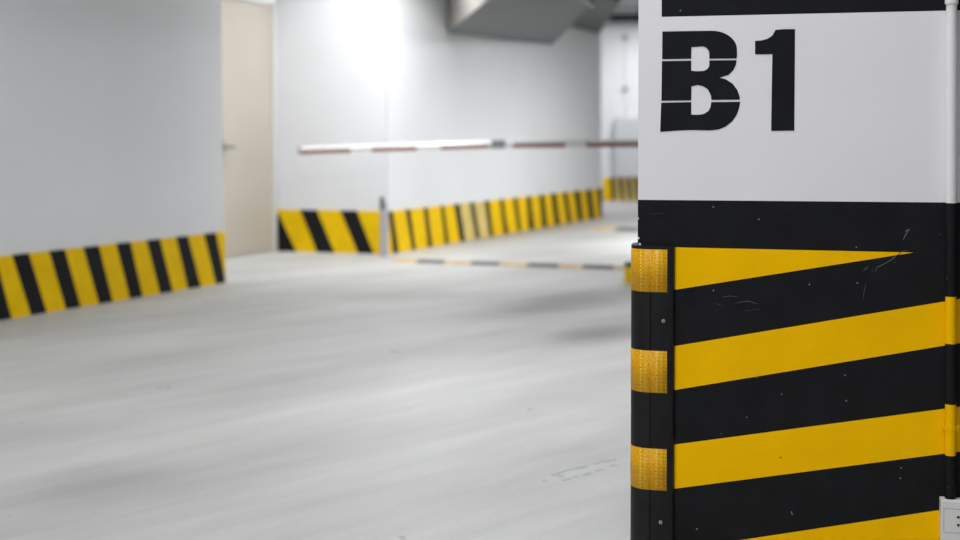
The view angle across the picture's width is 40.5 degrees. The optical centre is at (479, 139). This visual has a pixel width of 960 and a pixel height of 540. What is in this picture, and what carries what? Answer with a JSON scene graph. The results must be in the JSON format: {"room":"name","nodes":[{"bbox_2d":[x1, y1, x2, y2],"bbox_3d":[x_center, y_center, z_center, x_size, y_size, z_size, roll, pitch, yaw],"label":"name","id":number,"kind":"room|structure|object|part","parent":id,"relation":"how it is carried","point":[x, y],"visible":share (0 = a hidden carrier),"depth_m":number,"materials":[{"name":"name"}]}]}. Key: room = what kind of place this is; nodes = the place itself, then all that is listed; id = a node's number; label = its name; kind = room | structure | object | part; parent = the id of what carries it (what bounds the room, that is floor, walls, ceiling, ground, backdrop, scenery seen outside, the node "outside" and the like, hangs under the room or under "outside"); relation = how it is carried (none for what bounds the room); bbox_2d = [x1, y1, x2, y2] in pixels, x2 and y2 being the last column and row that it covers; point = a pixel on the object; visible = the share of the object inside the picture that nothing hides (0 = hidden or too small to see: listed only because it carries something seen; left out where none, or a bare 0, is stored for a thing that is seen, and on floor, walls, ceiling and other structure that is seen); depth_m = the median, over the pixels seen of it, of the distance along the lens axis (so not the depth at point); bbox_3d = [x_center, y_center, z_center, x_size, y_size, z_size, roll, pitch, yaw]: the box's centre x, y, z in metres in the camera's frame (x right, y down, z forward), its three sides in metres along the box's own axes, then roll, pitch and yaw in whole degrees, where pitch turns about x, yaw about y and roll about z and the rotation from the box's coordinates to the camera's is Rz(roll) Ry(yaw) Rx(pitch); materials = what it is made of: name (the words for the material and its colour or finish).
{"room":"parking garage","nodes":[
{"label":"parking garage","id":0,"kind":"room"},
{"bbox_2d":[0,0,223,255],"bbox_3d":[-4.127,-0.538,5.782,1.350,3.100,8.107,0,0,25],"label":"wall","id":1,"kind":"structure","parent":0,"point":[111,110],"depth_m":8.09,"materials":[{"name":"white paint"}]},
{"bbox_2d":[0,232,224,319],"bbox_3d":[-3.483,0.832,5.541,0.011,0.357,8.007,0,0,25],"label":"baseboard","id":2,"kind":"structure","parent":1,"relation":"attached to","point":[35,283],"depth_m":8.05,"materials":[{"name":"yellow paint"}]},
{"bbox_2d":[225,0,271,257],"bbox_3d":[-2.694,-0.542,10.225,0.250,3.100,3.500,0,0,25],"label":"wall","id":3,"kind":"structure","parent":0,"point":[241,0],"depth_m":11.40,"materials":[{"name":"white paint"}]},
{"bbox_2d":[221,0,276,256],"bbox_3d":[-2.034,-0.140,11.257,0.077,2.293,0.993,0,0,25],"label":"door","id":4,"kind":"structure","parent":3,"relation":"in","point":[248,29],"depth_m":11.36,"materials":[{"name":"beige paint"}]},
{"bbox_3d":[-2.138,0.066,11.018,0.066,0.130,0.135,0,0,25],"label":"handle","id":5,"kind":"part","parent":4,"relation":"part of","materials":[{"name":"metal"}]},
{"bbox_3d":[-2.055,-0.140,11.267,0.031,2.293,0.993,0,0,25],"label":"frame","id":6,"kind":"part","parent":4,"relation":"part of","materials":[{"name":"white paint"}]},
{"bbox_2d":[0,201,637,539],"bbox_3d":[1.503,1.071,11.000,19.000,0.150,32.000,0,0,0],"label":"floor","id":7,"kind":"structure","parent":0,"point":[296,395],"depth_m":4.94,"materials":[{"name":"concrete"}]},
{"bbox_2d":[379,197,388,256],"bbox_3d":[-0.824,0.746,11.186,0.090,0.513,0.090,0,0,0],"label":"bollard","id":8,"kind":"object","parent":7,"relation":"on","point":[384,244],"visible":1,"depth_m":11.15,"materials":[{"name":"white metal"}]},
{"bbox_2d":[391,258,622,269],"bbox_3d":[0.190,0.988,10.387,1.919,0.022,0.147,0,0,20],"label":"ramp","id":9,"kind":"object","parent":7,"relation":"on","point":[460,262],"visible":1,"depth_m":10.33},
{"bbox_2d":[552,459,616,480],"bbox_3d":[0.328,0.999,3.944,0.084,0.001,0.303,0,0,44],"label":"floor marking","id":10,"kind":"object","parent":7,"relation":"on","point":[613,459],"visible":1,"depth_m":3.93,"materials":[{"name":"white paint"}]},
{"bbox_2d":[593,226,637,231],"bbox_3d":[1.645,0.980,14.297,0.766,0.030,0.317,0,0,27],"label":"ramp","id":11,"kind":"object","parent":7,"relation":"on","point":[600,228],"visible":0.58,"depth_m":14.27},
{"bbox_2d":[624,261,630,283],"bbox_3d":[2.729,0.918,9.633,2.606,0.147,2.606,0,0,25],"label":"bollard","id":12,"kind":"object","parent":7,"relation":"on","point":[627,266],"visible":0.16,"depth_m":8.99,"materials":[{"name":"yellow paint"}]},
{"bbox_2d":[298,140,637,153],"bbox_3d":[0.434,0.421,10.848,3.893,0.860,0.295,0,0,0],"label":"barrier","id":13,"kind":"object","parent":12,"relation":"on","point":[493,144],"visible":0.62,"depth_m":10.83,"materials":[{"name":"white metal"}]},
{"bbox_3d":[-0.680,0.061,10.850,1.644,0.110,0.044,0,0,0],"label":"boom arm","id":14,"kind":"part","parent":13,"relation":"part of","materials":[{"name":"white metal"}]},
{"bbox_3d":[1.193,0.029,10.850,2.102,0.066,0.044,0,0,0],"label":"boom arm","id":15,"kind":"part","parent":13,"relation":"part of","materials":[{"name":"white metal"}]},
{"bbox_2d":[637,0,959,539],"bbox_3d":[0.875,-0.548,3.154,0.921,3.098,0.624,0,0,12],"label":"concrete pillar","id":16,"kind":"structure","parent":7,"relation":"on","point":[792,153],"depth_m":2.87,"materials":[{"name":"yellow paint"}]},
{"bbox_2d":[630,242,674,539],"bbox_3d":[0.379,0.612,2.965,0.068,0.745,0.135,0,0,-33],"label":"guard","id":17,"kind":"object","parent":16,"relation":"attached to","point":[652,267],"visible":0.99,"depth_m":2.92,"materials":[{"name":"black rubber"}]},
{"bbox_2d":[939,496,959,539],"bbox_3d":[1.031,0.814,2.786,0.087,0.089,0.034,0,0,12],"label":"outlet","id":18,"kind":"object","parent":16,"relation":"attached to","point":[949,510],"visible":1,"depth_m":2.78,"materials":[{"name":"white plastic"}]},
{"bbox_2d":[942,0,958,499],"bbox_3d":[1.016,-0.658,2.796,0.032,2.873,0.028,0,0,12],"label":"conduit","id":19,"kind":"object","parent":16,"relation":"attached to","point":[950,426],"visible":0.99,"depth_m":2.79,"materials":[{"name":"black paint"}]},
{"bbox_2d":[276,0,385,250],"bbox_3d":[-1.393,-0.546,11.755,1.357,3.100,0.262,0,0,19],"label":"wall","id":20,"kind":"structure","parent":0,"point":[330,54],"depth_m":11.60,"materials":[{"name":"white paint"}]},
{"bbox_2d":[278,210,388,253],"bbox_3d":[-1.313,0.816,11.589,1.087,0.376,0.012,0,0,19],"label":"baseboard","id":21,"kind":"structure","parent":20,"relation":"attached to","point":[328,231],"depth_m":11.60,"materials":[{"name":"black paint"}]},
{"bbox_2d":[385,0,600,210],"bbox_3d":[0.259,-0.551,14.141,0.250,3.100,5.852,0,0,24],"label":"wall","id":22,"kind":"structure","parent":0,"point":[441,86],"depth_m":13.28,"materials":[{"name":"white paint"}]},
{"bbox_2d":[389,188,601,253],"bbox_3d":[0.383,0.812,14.088,0.011,0.374,5.852,0,0,24],"label":"baseboard","id":23,"kind":"structure","parent":22,"relation":"attached to","point":[418,228],"depth_m":13.34,"materials":[{"name":"yellow paint"}]},
{"bbox_2d":[601,11,637,200],"bbox_3d":[4.954,-0.565,21.056,8.100,3.100,0.288,0,0,7],"label":"wall","id":24,"kind":"structure","parent":0,"point":[612,33],"depth_m":21.24,"materials":[{"name":"white paint"}]},
{"bbox_2d":[603,178,637,200],"bbox_3d":[5.486,0.794,20.841,7.000,0.378,0.011,0,0,7],"label":"baseboard","id":25,"kind":"structure","parent":24,"relation":"attached to","point":[614,189],"depth_m":21.22,"materials":[{"name":"yellow paint"}]},
{"bbox_2d":[608,14,637,21],"bbox_3d":[4.776,-2.001,20.725,5.500,0.225,0.130,0,0,1],"label":"pipe","id":26,"kind":"object","parent":24,"relation":"attached to","point":[615,17],"visible":0.06,"depth_m":20.69,"materials":[{"name":"grey metal"}]},
{"bbox_2d":[623,11,627,116],"bbox_3d":[2.365,-1.238,21.197,0.080,1.735,0.046,0,0,7],"label":"conduit","id":27,"kind":"object","parent":24,"relation":"attached to","point":[625,88],"visible":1,"depth_m":21.19,"materials":[{"name":"white paint"}]},
{"bbox_2d":[614,117,637,177],"bbox_3d":[2.495,0.122,21.104,0.620,0.980,0.201,0,0,7],"label":"box","id":28,"kind":"object","parent":24,"relation":"attached to","point":[625,128],"visible":0.43,"depth_m":21.03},
{"bbox_2d":[615,0,637,10],"bbox_3d":[1.493,-2.204,11.000,19.000,0.200,32.000,0,0,0],"label":"ceiling","id":29,"kind":"structure","parent":0,"point":[625,5],"depth_m":20.37,"materials":[{"name":"paint"}]},
{"bbox_2d":[447,0,593,44],"bbox_3d":[0.299,-1.567,10.871,1.241,1.067,8.569,0,0,0],"label":"ventilation duct","id":30,"kind":"object","parent":29,"relation":"attached to","point":[533,21],"visible":1,"depth_m":11.46,"materials":[{"name":"grey metal"}]},
{"bbox_2d":[569,0,619,32],"bbox_3d":[1.230,-1.736,14.331,0.439,0.736,4.787,0,0,2],"label":"ventilation duct","id":31,"kind":"object","parent":29,"relation":"attached to","point":[593,20],"visible":0.77,"depth_m":14.40,"materials":[{"name":"grey metal"}]}
]}

